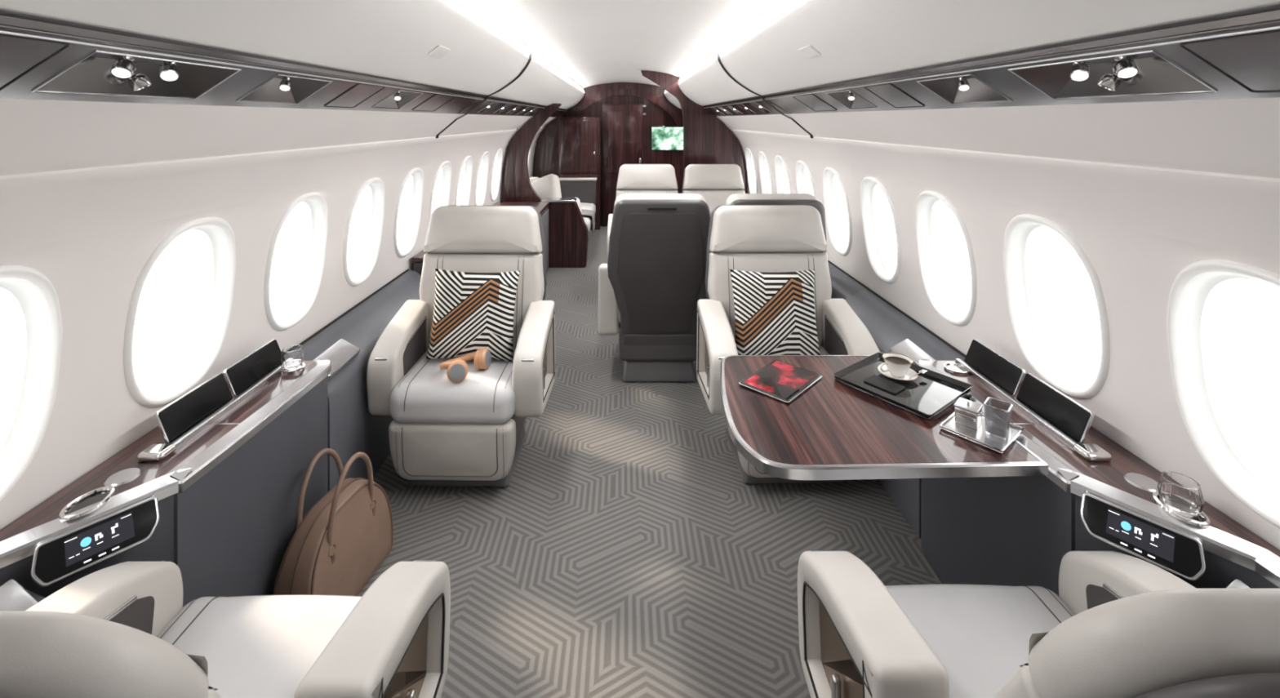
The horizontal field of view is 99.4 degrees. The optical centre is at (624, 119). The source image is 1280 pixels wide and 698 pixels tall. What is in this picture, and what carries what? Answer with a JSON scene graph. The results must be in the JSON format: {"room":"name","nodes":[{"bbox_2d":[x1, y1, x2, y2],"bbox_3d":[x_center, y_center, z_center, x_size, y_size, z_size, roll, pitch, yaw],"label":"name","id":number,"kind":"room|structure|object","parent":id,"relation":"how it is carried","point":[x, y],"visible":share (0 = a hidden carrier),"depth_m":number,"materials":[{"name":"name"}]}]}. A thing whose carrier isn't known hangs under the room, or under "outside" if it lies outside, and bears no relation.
{"room":"aircraft cabin","nodes":[
{"label":"aircraft cabin","id":0,"kind":"room"},
{"bbox_2d":[0,97,555,529],"bbox_3d":[-1.218,0.792,2.825,0.367,1.655,10.850,0,0,0],"label":"wall","id":1,"kind":"structure","parent":0,"point":[89,190],"depth_m":1.48,"materials":[{"name":"white plastic"}]},
{"bbox_2d":[0,265,62,501],"bbox_3d":[-1.378,0.590,1.115,0.125,0.562,0.406,0,0,0],"label":"window","id":2,"kind":"structure","parent":1,"relation":"in","point":[37,299],"depth_m":1.28,"materials":[{"name":"white plastic"}]},
{"bbox_2d":[123,216,235,407],"bbox_3d":[-1.378,0.590,1.700,0.125,0.562,0.406,0,0,0],"label":"window","id":3,"kind":"structure","parent":1,"relation":"in","point":[220,234],"depth_m":1.79,"materials":[{"name":"white plastic"}]},
{"bbox_2d":[263,191,328,330],"bbox_3d":[-1.378,0.590,2.285,0.125,0.562,0.406,0,0,0],"label":"window","id":4,"kind":"structure","parent":1,"relation":"in","point":[317,202],"depth_m":2.40,"materials":[{"name":"white plastic"}]},
{"bbox_2d":[342,177,385,286],"bbox_3d":[-1.378,0.590,2.870,0.125,0.562,0.406,0,0,0],"label":"window","id":5,"kind":"structure","parent":1,"relation":"in","point":[376,185],"depth_m":3.00,"materials":[{"name":"white plastic"}]},
{"bbox_2d":[393,168,423,257],"bbox_3d":[-1.378,0.590,3.455,0.125,0.562,0.406,0,0,0],"label":"window","id":6,"kind":"structure","parent":1,"relation":"in","point":[417,174],"depth_m":3.59,"materials":[{"name":"white plastic"}]},
{"bbox_2d":[428,160,452,223],"bbox_3d":[-1.378,0.590,4.040,0.125,0.562,0.406,0,0,0],"label":"window","id":7,"kind":"structure","parent":1,"relation":"in","point":[446,166],"depth_m":4.19,"materials":[{"name":"white plastic"}]},
{"bbox_2d":[454,155,472,204],"bbox_3d":[-1.378,0.590,4.625,0.125,0.562,0.406,0,0,0],"label":"window","id":8,"kind":"structure","parent":1,"relation":"in","point":[468,160],"depth_m":4.79,"materials":[{"name":"white plastic"}]},
{"bbox_2d":[474,151,489,205],"bbox_3d":[-1.378,0.590,5.210,0.125,0.562,0.406,0,0,0],"label":"window","id":9,"kind":"structure","parent":1,"relation":"in","point":[485,157],"depth_m":5.36,"materials":[{"name":"white plastic"}]},
{"bbox_2d":[435,53,531,137],"bbox_3d":[-0.899,-0.151,3.457,0.614,0.542,0.034,0,0,2],"label":"trim","id":10,"kind":"structure","parent":1,"relation":"attached to","point":[530,54],"depth_m":3.45,"materials":[{"name":"black rubber"}]},
{"bbox_2d":[489,148,502,201],"bbox_3d":[-1.378,0.590,5.795,0.125,0.562,0.406,0,0,0],"label":"window","id":11,"kind":"structure","parent":1,"relation":"in","point":[499,156],"depth_m":5.94,"materials":[{"name":"white glass"}]},
{"bbox_2d":[532,82,683,226],"bbox_3d":[0.000,0.495,8.250,2.900,2.250,0.001,0,0,0],"label":"wall","id":12,"kind":"structure","parent":0,"point":[546,159],"depth_m":8.25,"materials":[{"name":"brown wood"}]},
{"bbox_2d":[556,88,683,154],"bbox_3d":[0.000,0.030,8.198,2.040,0.980,0.100,0,0,0],"label":"trim","id":13,"kind":"structure","parent":12,"relation":"attached to","point":[674,115],"depth_m":8.15,"materials":[{"name":"brown wood"}]},
{"bbox_2d":[601,104,643,226],"bbox_3d":[-0.030,0.690,8.212,0.620,1.840,0.068,0,0,0],"label":"door","id":14,"kind":"structure","parent":12,"relation":"in","point":[622,125],"depth_m":8.21,"materials":[{"name":"brown wood"}]},
{"bbox_2d":[650,125,683,151],"bbox_3d":[0.700,0.285,8.169,0.620,0.380,0.131,0,0,0],"label":"wall screen","id":15,"kind":"object","parent":12,"relation":"attached to","point":[663,138],"visible":0.77,"depth_m":8.10,"materials":[{"name":"green glass"}]},
{"bbox_2d":[0,0,1279,109],"bbox_3d":[0.000,-0.359,2.825,1.744,0.414,10.850,0,0,0],"label":"ceiling","id":16,"kind":"structure","parent":0,"point":[589,42],"depth_m":1.79,"materials":[{"name":"white plastic"}]},
{"bbox_2d":[0,9,566,116],"bbox_3d":[-0.951,-0.102,2.825,0.169,0.135,10.850,0,0,0],"label":"panel","id":17,"kind":"object","parent":16,"relation":"attached to","point":[42,58],"visible":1,"depth_m":1.16,"materials":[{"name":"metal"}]},
{"bbox_2d":[110,55,134,78],"bbox_3d":[-0.954,-0.103,1.037,0.036,0.049,0.045,0,0,0],"label":"light","id":18,"kind":"object","parent":17,"relation":"attached to","point":[123,67],"depth_m":1.03,"materials":[{"name":"white metal"}]},
{"bbox_2d":[31,49,240,99],"bbox_3d":[-0.959,-0.097,1.105,0.111,0.102,0.352,0,0,0],"label":"recessed panel","id":19,"kind":"object","parent":17,"relation":"on","point":[98,74],"depth_m":1.08,"materials":[{"name":"silver metal"}]},
{"bbox_2d":[127,66,151,90],"bbox_3d":[-0.983,-0.082,1.099,0.041,0.049,0.037,0,0,0],"label":"light","id":20,"kind":"object","parent":17,"relation":"attached to","point":[139,80],"depth_m":1.09,"materials":[{"name":"white metal"}]},
{"bbox_2d":[159,61,179,80],"bbox_3d":[-0.953,-0.104,1.136,0.032,0.048,0.048,0,0,-39],"label":"light","id":21,"kind":"object","parent":17,"relation":"attached to","point":[168,71],"depth_m":1.13,"materials":[{"name":"white metal"}]},
{"bbox_2d":[236,74,332,104],"bbox_3d":[-0.959,-0.097,1.550,0.111,0.102,0.262,0,0,0],"label":"recessed panel","id":22,"kind":"object","parent":17,"relation":"on","point":[277,89],"depth_m":1.56,"materials":[{"name":"silver metal"}]},
{"bbox_2d":[279,75,291,90],"bbox_3d":[-0.960,-0.102,1.540,0.032,0.043,0.040,0,0,0],"label":"light","id":23,"kind":"object","parent":17,"relation":"attached to","point":[285,84],"depth_m":1.53,"materials":[{"name":"white metal"}]},
{"bbox_2d":[393,90,400,100],"bbox_3d":[-0.960,-0.102,2.300,0.032,0.043,0.040,0,0,0],"label":"light","id":24,"kind":"object","parent":17,"relation":"attached to","point":[397,96],"depth_m":2.29,"materials":[{"name":"white"}]},
{"bbox_2d":[371,89,423,109],"bbox_3d":[-0.959,-0.097,2.310,0.111,0.102,0.262,0,0,0],"label":"recessed panel","id":25,"kind":"object","parent":17,"relation":"on","point":[397,99],"depth_m":2.35,"materials":[{"name":"silver metal"}]},
{"bbox_2d":[477,102,499,112],"bbox_3d":[-0.959,-0.097,3.835,0.111,0.102,0.172,0,0,0],"label":"ceiling light","id":26,"kind":"object","parent":17,"relation":"on","point":[492,104],"depth_m":3.90,"materials":[{"name":"metal"}]},
{"bbox_2d":[493,103,511,113],"bbox_3d":[-0.959,-0.097,4.285,0.111,0.102,0.172,0,0,0],"label":"ceiling light","id":27,"kind":"object","parent":17,"relation":"on","point":[507,105],"depth_m":4.35,"materials":[{"name":"metal"}]},
{"bbox_2d":[506,105,522,114],"bbox_3d":[-0.959,-0.097,4.735,0.111,0.102,0.173,0,0,0],"label":"ceiling light","id":28,"kind":"object","parent":17,"relation":"on","point":[517,107],"depth_m":4.80,"materials":[{"name":"metal"}]},
{"bbox_2d":[516,106,531,114],"bbox_3d":[-0.959,-0.097,5.185,0.111,0.102,0.172,0,0,0],"label":"light","id":29,"kind":"object","parent":17,"relation":"on","point":[527,108],"depth_m":5.26,"materials":[{"name":"metal"}]},
{"bbox_2d":[524,107,537,115],"bbox_3d":[-0.959,-0.097,5.585,0.111,0.102,0.173,0,0,0],"label":"light","id":30,"kind":"object","parent":17,"relation":"on","point":[533,109],"depth_m":5.66,"materials":[{"name":"metal"}]},
{"bbox_2d":[427,44,450,57],"bbox_3d":[-0.698,-0.255,2.050,0.046,0.036,0.130,0,0,0],"label":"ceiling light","id":31,"kind":"object","parent":16,"relation":"in","point":[438,51],"visible":1,"depth_m":2.04,"materials":[{"name":"white plastic"}]},
{"bbox_2d":[455,0,583,90],"bbox_3d":[-0.617,-0.432,4.650,0.018,0.012,7.100,0,0,0],"label":"light strip","id":32,"kind":"object","parent":16,"relation":"attached to","point":[457,1],"visible":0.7,"depth_m":2.69,"materials":[{"name":"white"}]},
{"bbox_2d":[665,0,793,90],"bbox_3d":[0.617,-0.432,4.650,0.018,0.012,7.100,0,0,0],"label":"light strip","id":33,"kind":"object","parent":16,"relation":"attached to","point":[790,1],"visible":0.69,"depth_m":2.63,"materials":[{"name":"white"}]},
{"bbox_2d":[798,44,821,57],"bbox_3d":[0.698,-0.255,2.050,0.046,0.036,0.130,0,0,0],"label":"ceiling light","id":34,"kind":"object","parent":16,"relation":"in","point":[809,51],"visible":1,"depth_m":2.04,"materials":[{"name":"white plastic"}]},
{"bbox_2d":[702,4,1279,115],"bbox_3d":[0.951,-0.102,2.825,0.169,0.135,10.850,0,0,0],"label":"panel","id":35,"kind":"object","parent":16,"relation":"attached to","point":[1234,55],"visible":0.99,"depth_m":1.12,"materials":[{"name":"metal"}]},
{"bbox_2d":[711,107,724,115],"bbox_3d":[0.959,-0.097,5.585,0.111,0.102,0.173,0,0,0],"label":"light","id":36,"kind":"object","parent":35,"relation":"on","point":[715,109],"depth_m":5.66,"materials":[{"name":"metal"}]},
{"bbox_2d":[717,106,732,114],"bbox_3d":[0.959,-0.097,5.185,0.111,0.102,0.172,0,0,0],"label":"light","id":37,"kind":"object","parent":35,"relation":"on","point":[721,108],"depth_m":5.26,"materials":[{"name":"metal"}]},
{"bbox_2d":[726,105,742,114],"bbox_3d":[0.959,-0.097,4.735,0.111,0.102,0.173,0,0,0],"label":"light","id":38,"kind":"object","parent":35,"relation":"on","point":[731,107],"depth_m":4.80,"materials":[{"name":"metal"}]},
{"bbox_2d":[737,103,755,113],"bbox_3d":[0.959,-0.097,4.285,0.111,0.102,0.172,0,0,0],"label":"ceiling light","id":39,"kind":"object","parent":35,"relation":"on","point":[741,105],"depth_m":4.35,"materials":[{"name":"metal"}]},
{"bbox_2d":[749,102,771,112],"bbox_3d":[0.959,-0.097,3.835,0.111,0.102,0.172,0,0,0],"label":"ceiling light","id":40,"kind":"object","parent":35,"relation":"on","point":[756,104],"depth_m":3.90,"materials":[{"name":"metal"}]},
{"bbox_2d":[825,89,877,109],"bbox_3d":[0.959,-0.097,2.310,0.111,0.102,0.262,0,0,0],"label":"light panel","id":41,"kind":"object","parent":35,"relation":"on","point":[850,99],"depth_m":2.35,"materials":[{"name":"silver metal"}]},
{"bbox_2d":[848,90,855,100],"bbox_3d":[0.960,-0.102,2.300,0.032,0.043,0.040,0,0,0],"label":"light","id":42,"kind":"object","parent":35,"relation":"attached to","point":[851,96],"depth_m":2.29,"materials":[{"name":"white"}]},
{"bbox_2d":[957,75,969,90],"bbox_3d":[0.960,-0.102,1.540,0.032,0.043,0.040,0,0,0],"label":"light","id":43,"kind":"object","parent":35,"relation":"attached to","point":[963,84],"depth_m":1.53,"materials":[{"name":"white metal"}]},
{"bbox_2d":[916,74,1012,104],"bbox_3d":[0.959,-0.097,1.550,0.111,0.102,0.262,0,0,0],"label":"light panel","id":44,"kind":"object","parent":35,"relation":"on","point":[953,89],"depth_m":1.56,"materials":[{"name":"silver metal"}]},
{"bbox_2d":[1069,61,1089,80],"bbox_3d":[0.953,-0.104,1.136,0.032,0.048,0.048,0,0,39],"label":"light","id":45,"kind":"object","parent":35,"relation":"attached to","point":[1080,71],"depth_m":1.13,"materials":[{"name":"white metal"}]},
{"bbox_2d":[1097,66,1121,90],"bbox_3d":[0.983,-0.082,1.099,0.041,0.049,0.037,0,0,0],"label":"light","id":46,"kind":"object","parent":35,"relation":"attached to","point":[1109,80],"depth_m":1.09,"materials":[{"name":"white metal"}]},
{"bbox_2d":[1008,49,1217,99],"bbox_3d":[0.959,-0.097,1.105,0.111,0.102,0.352,0,0,0],"label":"light panel","id":47,"kind":"object","parent":35,"relation":"on","point":[1105,74],"depth_m":1.08,"materials":[{"name":"silver metal"}]},
{"bbox_2d":[1114,55,1138,78],"bbox_3d":[0.954,-0.103,1.037,0.036,0.049,0.045,0,0,0],"label":"light","id":48,"kind":"object","parent":35,"relation":"attached to","point":[1125,67],"depth_m":1.03,"materials":[{"name":"white metal"}]},
{"bbox_2d":[356,226,945,697],"bbox_3d":[0.000,1.620,2.825,2.900,0.001,10.850,0,0,0],"label":"floor","id":49,"kind":"structure","parent":0,"point":[626,551],"depth_m":2.06,"materials":[{"name":"carpet"}]},
{"bbox_2d":[0,578,44,610],"bbox_3d":[-1.293,1.288,-0.693,0.205,0.657,3.715,0,0,0],"label":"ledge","id":50,"kind":"object","parent":49,"relation":"on","point":[14,596],"visible":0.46,"depth_m":1.12,"materials":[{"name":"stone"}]},
{"bbox_2d":[0,338,331,607],"bbox_3d":[-1.246,1.218,1.535,0.293,0.797,1.111,0,0,0],"label":"console","id":51,"kind":"object","parent":49,"relation":"on","point":[211,491],"visible":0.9,"depth_m":1.52},
{"bbox_2d":[279,344,304,370],"bbox_3d":[-1.215,0.870,1.985,0.078,0.069,0.078,0,0,0],"label":"crystal glass","id":52,"kind":"object","parent":51,"relation":"in","point":[291,357],"visible":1,"depth_m":1.96,"materials":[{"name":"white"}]},
{"bbox_2d":[0,560,450,697],"bbox_3d":[-0.785,1.086,0.915,0.757,1.065,0.845,0,0,0],"label":"seat","id":53,"kind":"object","parent":49,"relation":"on","point":[125,629],"visible":1,"depth_m":1.08,"materials":[{"name":"leather"}]},
{"bbox_2d":[156,595,361,697],"bbox_3d":[-0.785,1.206,1.085,0.535,0.164,0.504,0,0,0],"label":"seat cushion","id":54,"kind":"object","parent":53,"relation":"on","point":[263,646],"depth_m":1.19,"materials":[{"name":"leather"}]},
{"bbox_2d":[272,448,393,596],"bbox_3d":[-0.985,1.381,1.865,0.172,0.471,0.418,0,0,10],"label":"handbag","id":55,"kind":"object","parent":49,"relation":"on","point":[340,543],"visible":0.92,"depth_m":1.80,"materials":[{"name":"beige leather"}]},
{"bbox_2d":[298,268,421,491],"bbox_3d":[-1.266,1.288,2.797,0.258,0.657,1.405,0,0,0],"label":"wall panel","id":56,"kind":"object","parent":49,"relation":"on","point":[348,341],"visible":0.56,"depth_m":2.39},
{"bbox_2d":[366,204,555,487],"bbox_3d":[-0.730,1.034,2.611,0.757,1.170,0.677,0,0,1],"label":"seat","id":57,"kind":"object","parent":49,"relation":"on","point":[469,432],"visible":0.89,"depth_m":2.38,"materials":[{"name":"leather"}]},
{"bbox_2d":[390,348,515,423],"bbox_3d":[-0.731,1.206,2.525,0.535,0.164,0.504,0,0,1],"label":"seat cushion","id":58,"kind":"object","parent":57,"relation":"on","point":[422,392],"depth_m":2.30,"materials":[{"name":"leather"}]},
{"bbox_2d":[440,347,491,382],"bbox_3d":[-0.714,1.084,2.422,0.168,0.095,0.227,0,0,33],"label":"headphones","id":59,"kind":"object","parent":57,"relation":"on","point":[457,368],"visible":1,"depth_m":2.37,"materials":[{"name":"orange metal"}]},
{"bbox_2d":[446,359,468,382],"bbox_3d":[-0.720,1.085,2.340,0.092,0.093,0.074,0,0,0],"label":"ear cup","id":60,"kind":"object","parent":59,"relation":"on","point":[457,370],"depth_m":2.32,"materials":[{"name":"orange leather"}]},
{"bbox_2d":[473,348,491,370],"bbox_3d":[-0.640,1.085,2.455,0.068,0.092,0.090,0,0,0],"label":"ear cup","id":61,"kind":"object","parent":59,"relation":"on","point":[482,357],"depth_m":2.43,"materials":[{"name":"orange leather"}]},
{"bbox_2d":[425,268,519,362],"bbox_3d":[-0.715,0.925,2.575,0.417,0.408,0.168,0,0,2],"label":"throw pillow","id":62,"kind":"object","parent":57,"relation":"on","point":[473,312],"visible":0.99,"depth_m":2.53,"materials":[{"name":"multicoloured fabric"}]},
{"bbox_2d":[411,201,549,275],"bbox_3d":[-1.100,1.258,4.710,0.566,0.725,2.380,0,0,0],"label":"credenza","id":63,"kind":"object","parent":49,"relation":"on","point":[543,206],"visible":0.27,"depth_m":5.63,"materials":[{"name":"brown wood"}]},
{"bbox_2d":[501,103,561,201],"bbox_3d":[-1.052,0.719,6.135,0.675,1.797,0.070,0,0,0],"label":"divider panel","id":64,"kind":"object","parent":49,"relation":"on","point":[517,186],"visible":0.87,"depth_m":6.10,"materials":[{"name":"brown wood"}]},
{"bbox_2d":[529,177,596,267],"bbox_3d":[-0.860,1.210,6.790,0.940,0.820,1.780,0,0,0],"label":"sofa","id":65,"kind":"object","parent":49,"relation":"on","point":[568,229],"visible":0.4,"depth_m":5.93,"materials":[{"name":"brown wood"}]},
{"bbox_2d":[529,177,538,183],"bbox_3d":[-1.250,1.000,6.900,0.160,0.400,1.380,0,0,0],"label":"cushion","id":66,"kind":"object","parent":65,"relation":"on","point":[531,179],"depth_m":7.31,"materials":[{"name":"leather"}]},
{"bbox_2d":[531,173,561,199],"bbox_3d":[-0.930,0.880,6.480,0.435,0.459,0.259,0,0,25],"label":"lumbar cushion","id":67,"kind":"object","parent":65,"relation":"on","point":[547,186],"visible":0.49,"depth_m":6.41,"materials":[{"name":"leather"}]},
{"bbox_2d":[575,197,582,212],"bbox_3d":[-0.620,1.025,6.350,0.236,0.221,0.137,0,0,-10],"label":"lumbar cushion","id":68,"kind":"object","parent":65,"relation":"on","point":[577,201],"visible":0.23,"depth_m":6.32,"materials":[{"name":"white fabric"}]},
{"bbox_2d":[581,208,595,233],"bbox_3d":[-0.609,1.236,6.611,0.493,0.240,0.363,0,0,0],"label":"throw blanket","id":69,"kind":"object","parent":65,"relation":"on","point":[591,213],"visible":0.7,"depth_m":6.53,"materials":[{"name":"grey fabric"}]},
{"bbox_2d":[580,202,595,231],"bbox_3d":[-0.800,1.235,6.900,0.800,0.170,1.380,0,0,0],"label":"seat cushion","id":70,"kind":"object","parent":65,"relation":"on","point":[588,220],"depth_m":7.07,"materials":[{"name":"leather"}]},
{"bbox_2d":[559,117,600,229],"bbox_3d":[-0.660,0.795,8.078,0.600,1.640,0.305,0,0,0],"label":"door","id":71,"kind":"structure","parent":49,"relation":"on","point":[580,138],"depth_m":7.94,"materials":[{"name":"brown wood"}]},
{"bbox_2d":[607,164,678,259],"bbox_3d":[0.191,1.031,5.142,0.695,1.176,0.740,0,0,0],"label":"seat","id":72,"kind":"object","parent":49,"relation":"on","point":[632,178],"visible":0.27,"depth_m":5.30,"materials":[{"name":"leather"}]},
{"bbox_2d":[598,193,710,382],"bbox_3d":[0.184,1.031,3.468,0.695,1.176,0.740,0,0,0],"label":"seat","id":73,"kind":"object","parent":49,"relation":"on","point":[651,283],"visible":0.93,"depth_m":3.22,"materials":[{"name":"leather"}]},
{"bbox_2d":[617,309,620,324],"bbox_3d":[0.215,1.206,3.585,0.535,0.164,0.504,0,0,0],"label":"seat cushion","id":74,"kind":"object","parent":73,"relation":"on","point":[619,317],"depth_m":3.35,"materials":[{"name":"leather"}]},
{"bbox_2d":[640,70,747,193],"bbox_3d":[0.787,0.533,6.135,1.205,2.168,0.070,0,0,0],"label":"divider panel","id":75,"kind":"object","parent":49,"relation":"on","point":[707,140],"visible":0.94,"depth_m":6.10,"materials":[{"name":"brown wood"}]},
{"bbox_2d":[681,164,745,298],"bbox_3d":[0.908,1.031,5.142,0.695,1.176,0.740,0,0,0],"label":"seat","id":76,"kind":"object","parent":49,"relation":"on","point":[715,183],"visible":0.23,"depth_m":5.30,"materials":[{"name":"leather"}]},
{"bbox_2d":[725,193,826,253],"bbox_3d":[0.911,1.031,3.468,0.695,1.176,0.740,0,0,0],"label":"seat","id":77,"kind":"object","parent":49,"relation":"on","point":[807,199],"visible":0.05,"depth_m":3.14,"materials":[{"name":"leather"}]},
{"bbox_2d":[696,204,879,484],"bbox_3d":[0.748,1.034,2.631,0.757,1.170,0.677,0,0,-1],"label":"seat","id":78,"kind":"object","parent":49,"relation":"on","point":[766,238],"visible":0.53,"depth_m":2.75,"materials":[{"name":"leather"}]},
{"bbox_2d":[729,269,820,355],"bbox_3d":[0.715,0.925,2.580,0.410,0.398,0.164,0,0,0],"label":"throw pillow","id":79,"kind":"object","parent":78,"relation":"on","point":[775,314],"visible":0.93,"depth_m":2.53,"materials":[{"name":"multicoloured fabric"}]},
{"bbox_2d":[819,345,829,355],"bbox_3d":[0.749,1.206,2.545,0.535,0.164,0.504,0,0,-1],"label":"seat cushion","id":80,"kind":"object","parent":78,"relation":"on","point":[824,349],"depth_m":2.66,"materials":[{"name":"leather"}]},
{"bbox_2d":[827,259,867,298],"bbox_3d":[1.333,1.288,4.577,0.125,0.657,2.945,0,0,0],"label":"ledge","id":81,"kind":"object","parent":49,"relation":"on","point":[844,286],"visible":0.13,"depth_m":3.31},
{"bbox_2d":[844,287,966,538],"bbox_3d":[1.266,1.288,2.598,0.258,0.657,1.005,0,0,0],"label":"wall panel","id":82,"kind":"object","parent":49,"relation":"on","point":[892,330],"visible":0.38,"depth_m":2.44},
{"bbox_2d":[797,550,1279,697],"bbox_3d":[0.792,1.086,0.945,0.757,1.065,0.845,0,0,0],"label":"seat","id":83,"kind":"object","parent":49,"relation":"on","point":[1118,624],"visible":1,"depth_m":0.94,"materials":[{"name":"leather"}]},
{"bbox_2d":[885,584,1075,697],"bbox_3d":[0.792,1.206,1.115,0.535,0.164,0.504,0,0,0],"label":"seat cushion","id":84,"kind":"object","parent":83,"relation":"on","point":[980,634],"depth_m":1.22,"materials":[{"name":"leather"}]},
{"bbox_2d":[917,338,1279,595],"bbox_3d":[1.246,1.218,1.535,0.293,0.797,1.111,0,0,0],"label":"console","id":85,"kind":"object","parent":49,"relation":"on","point":[1095,494],"visible":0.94,"depth_m":1.49,"materials":[{"name":"wood"}]},
{"bbox_2d":[720,355,1048,479],"bbox_3d":[0.712,0.949,1.746,0.800,0.091,0.678,0,0,0],"label":"table","id":86,"kind":"object","parent":85,"relation":"attached to","point":[833,429],"visible":0.7,"depth_m":1.55,"materials":[{"name":"brown wood"}]},
{"bbox_2d":[738,359,822,403],"bbox_3d":[0.540,0.898,1.874,0.184,0.010,0.254,0,0,44],"label":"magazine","id":87,"kind":"object","parent":86,"relation":"on","point":[780,380],"visible":1,"depth_m":1.85,"materials":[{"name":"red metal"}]},
{"bbox_2d":[832,351,973,420],"bbox_3d":[0.939,0.893,1.843,0.310,0.020,0.326,0,0,-37],"label":"serving tray","id":88,"kind":"object","parent":86,"relation":"on","point":[925,397],"visible":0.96,"depth_m":1.81,"materials":[{"name":"black plastic"}]},
{"bbox_2d":[863,374,905,394],"bbox_3d":[0.877,0.894,1.834,0.070,0.006,0.110,0,0,-37],"label":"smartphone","id":89,"kind":"object","parent":88,"relation":"on","point":[882,383],"visible":1,"depth_m":1.83,"materials":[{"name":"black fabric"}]},
{"bbox_2d":[877,364,918,380],"bbox_3d":[0.954,0.889,1.897,0.127,0.016,0.127,0,0,0],"label":"saucer","id":90,"kind":"object","parent":88,"relation":"on","point":[911,372],"visible":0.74,"depth_m":1.89,"materials":[{"name":"ceramic"}]},
{"bbox_2d":[880,352,912,377],"bbox_3d":[0.951,0.863,1.893,0.095,0.056,0.107,0,0,35],"label":"coffee cup","id":91,"kind":"object","parent":90,"relation":"on","point":[898,364],"visible":1,"depth_m":1.88,"materials":[{"name":"ceramic"}]},
{"bbox_2d":[908,368,927,378],"bbox_3d":[1.008,0.877,1.868,0.108,0.007,0.018,0,0,-35],"label":"teaspoon","id":92,"kind":"object","parent":90,"relation":"on","point":[922,371],"visible":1,"depth_m":1.88,"materials":[{"name":"silver metal"}]},
{"bbox_2d":[918,368,927,373],"bbox_3d":[1.040,0.878,1.890,0.030,0.005,0.018,0,0,-35],"label":"bowl","id":93,"kind":"object","parent":92,"relation":"on","point":[922,371],"depth_m":1.88,"materials":[{"name":"silver metal"}]},
{"bbox_2d":[938,411,1023,453],"bbox_3d":[1.036,0.897,1.577,0.179,0.013,0.162,0,0,-39],"label":"tray","id":94,"kind":"object","parent":86,"relation":"on","point":[979,436],"visible":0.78,"depth_m":1.55,"materials":[{"name":"silver metal"}]},
{"bbox_2d":[953,397,982,429],"bbox_3d":[1.018,0.865,1.608,0.062,0.064,0.062,0,0,-44],"label":"box","id":95,"kind":"object","parent":94,"relation":"on","point":[968,413],"visible":1,"depth_m":1.59,"materials":[{"name":"silver metal"}]},
{"bbox_2d":[983,396,1012,441],"bbox_3d":[1.064,0.853,1.546,0.061,0.088,0.061,0,0,-44],"label":"tumbler","id":96,"kind":"object","parent":94,"relation":"on","point":[997,413],"visible":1,"depth_m":1.53,"materials":[{"name":"clear glass"}]},
{"bbox_2d":[1157,471,1204,517],"bbox_3d":[1.300,0.877,1.270,0.078,0.069,0.078,0,0,0],"label":"crystal glass","id":97,"kind":"object","parent":85,"relation":"in","point":[1179,492],"visible":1,"depth_m":1.25,"materials":[{"name":"clear glass"}]},
{"bbox_2d":[715,97,1279,550],"bbox_3d":[1.218,0.792,2.825,0.367,1.655,10.850,0,0,0],"label":"wall","id":98,"kind":"structure","parent":0,"point":[1149,191],"depth_m":1.48,"materials":[{"name":"white plastic"}]},
{"bbox_2d":[745,147,757,193],"bbox_3d":[1.378,0.590,5.843,0.125,0.562,0.406,0,0,0],"label":"window","id":99,"kind":"structure","parent":98,"relation":"in","point":[748,154],"depth_m":6.00,"materials":[{"name":"white glass"}]},
{"bbox_2d":[717,53,813,137],"bbox_3d":[0.899,-0.151,3.457,0.614,0.542,0.034,0,0,-2],"label":"trim","id":100,"kind":"structure","parent":98,"relation":"attached to","point":[718,54],"depth_m":3.45,"materials":[{"name":"black plastic"}]},
{"bbox_2d":[758,151,773,193],"bbox_3d":[1.378,0.590,5.258,0.125,0.562,0.406,0,0,0],"label":"window","id":101,"kind":"structure","parent":98,"relation":"in","point":[762,157],"depth_m":5.42,"materials":[{"name":"white glass"}]},
{"bbox_2d":[774,155,791,193],"bbox_3d":[1.378,0.590,4.673,0.125,0.562,0.406,0,0,0],"label":"window","id":102,"kind":"structure","parent":98,"relation":"in","point":[779,160],"depth_m":4.83,"materials":[{"name":"white glass"}]},
{"bbox_2d":[795,160,816,197],"bbox_3d":[1.378,0.590,4.088,0.125,0.562,0.406,0,0,0],"label":"window","id":103,"kind":"structure","parent":98,"relation":"in","point":[800,166],"depth_m":4.23,"materials":[{"name":"white plastic"}]},
{"bbox_2d":[822,167,852,255],"bbox_3d":[1.378,0.590,3.503,0.125,0.562,0.406,0,0,0],"label":"window","id":104,"kind":"structure","parent":98,"relation":"in","point":[828,173],"depth_m":3.64,"materials":[{"name":"white plastic"}]},
{"bbox_2d":[860,176,901,283],"bbox_3d":[1.378,0.590,2.918,0.125,0.562,0.406,0,0,0],"label":"window","id":105,"kind":"structure","parent":98,"relation":"in","point":[868,184],"depth_m":3.04,"materials":[{"name":"white plastic"}]},
{"bbox_2d":[915,191,977,326],"bbox_3d":[1.378,0.590,2.333,0.125,0.562,0.406,0,0,0],"label":"window","id":106,"kind":"structure","parent":98,"relation":"in","point":[925,202],"depth_m":2.45,"materials":[{"name":"white plastic"}]},
{"bbox_2d":[1003,213,1110,399],"bbox_3d":[1.378,0.590,1.748,0.125,0.562,0.406,0,0,0],"label":"window","id":107,"kind":"structure","parent":98,"relation":"in","point":[1018,230],"depth_m":1.84,"materials":[{"name":"white plastic"}]},
{"bbox_2d":[1166,259,1279,528],"bbox_3d":[1.378,0.590,1.163,0.125,0.562,0.406,0,0,0],"label":"window","id":108,"kind":"structure","parent":98,"relation":"in","point":[1190,289],"depth_m":1.31,"materials":[{"name":"white plastic"}]},
{"bbox_2d":[1223,578,1251,588],"bbox_3d":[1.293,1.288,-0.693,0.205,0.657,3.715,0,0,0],"label":"armrest","id":109,"kind":"object","parent":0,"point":[1236,583],"visible":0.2,"depth_m":1.13,"materials":[{"name":"leather"}]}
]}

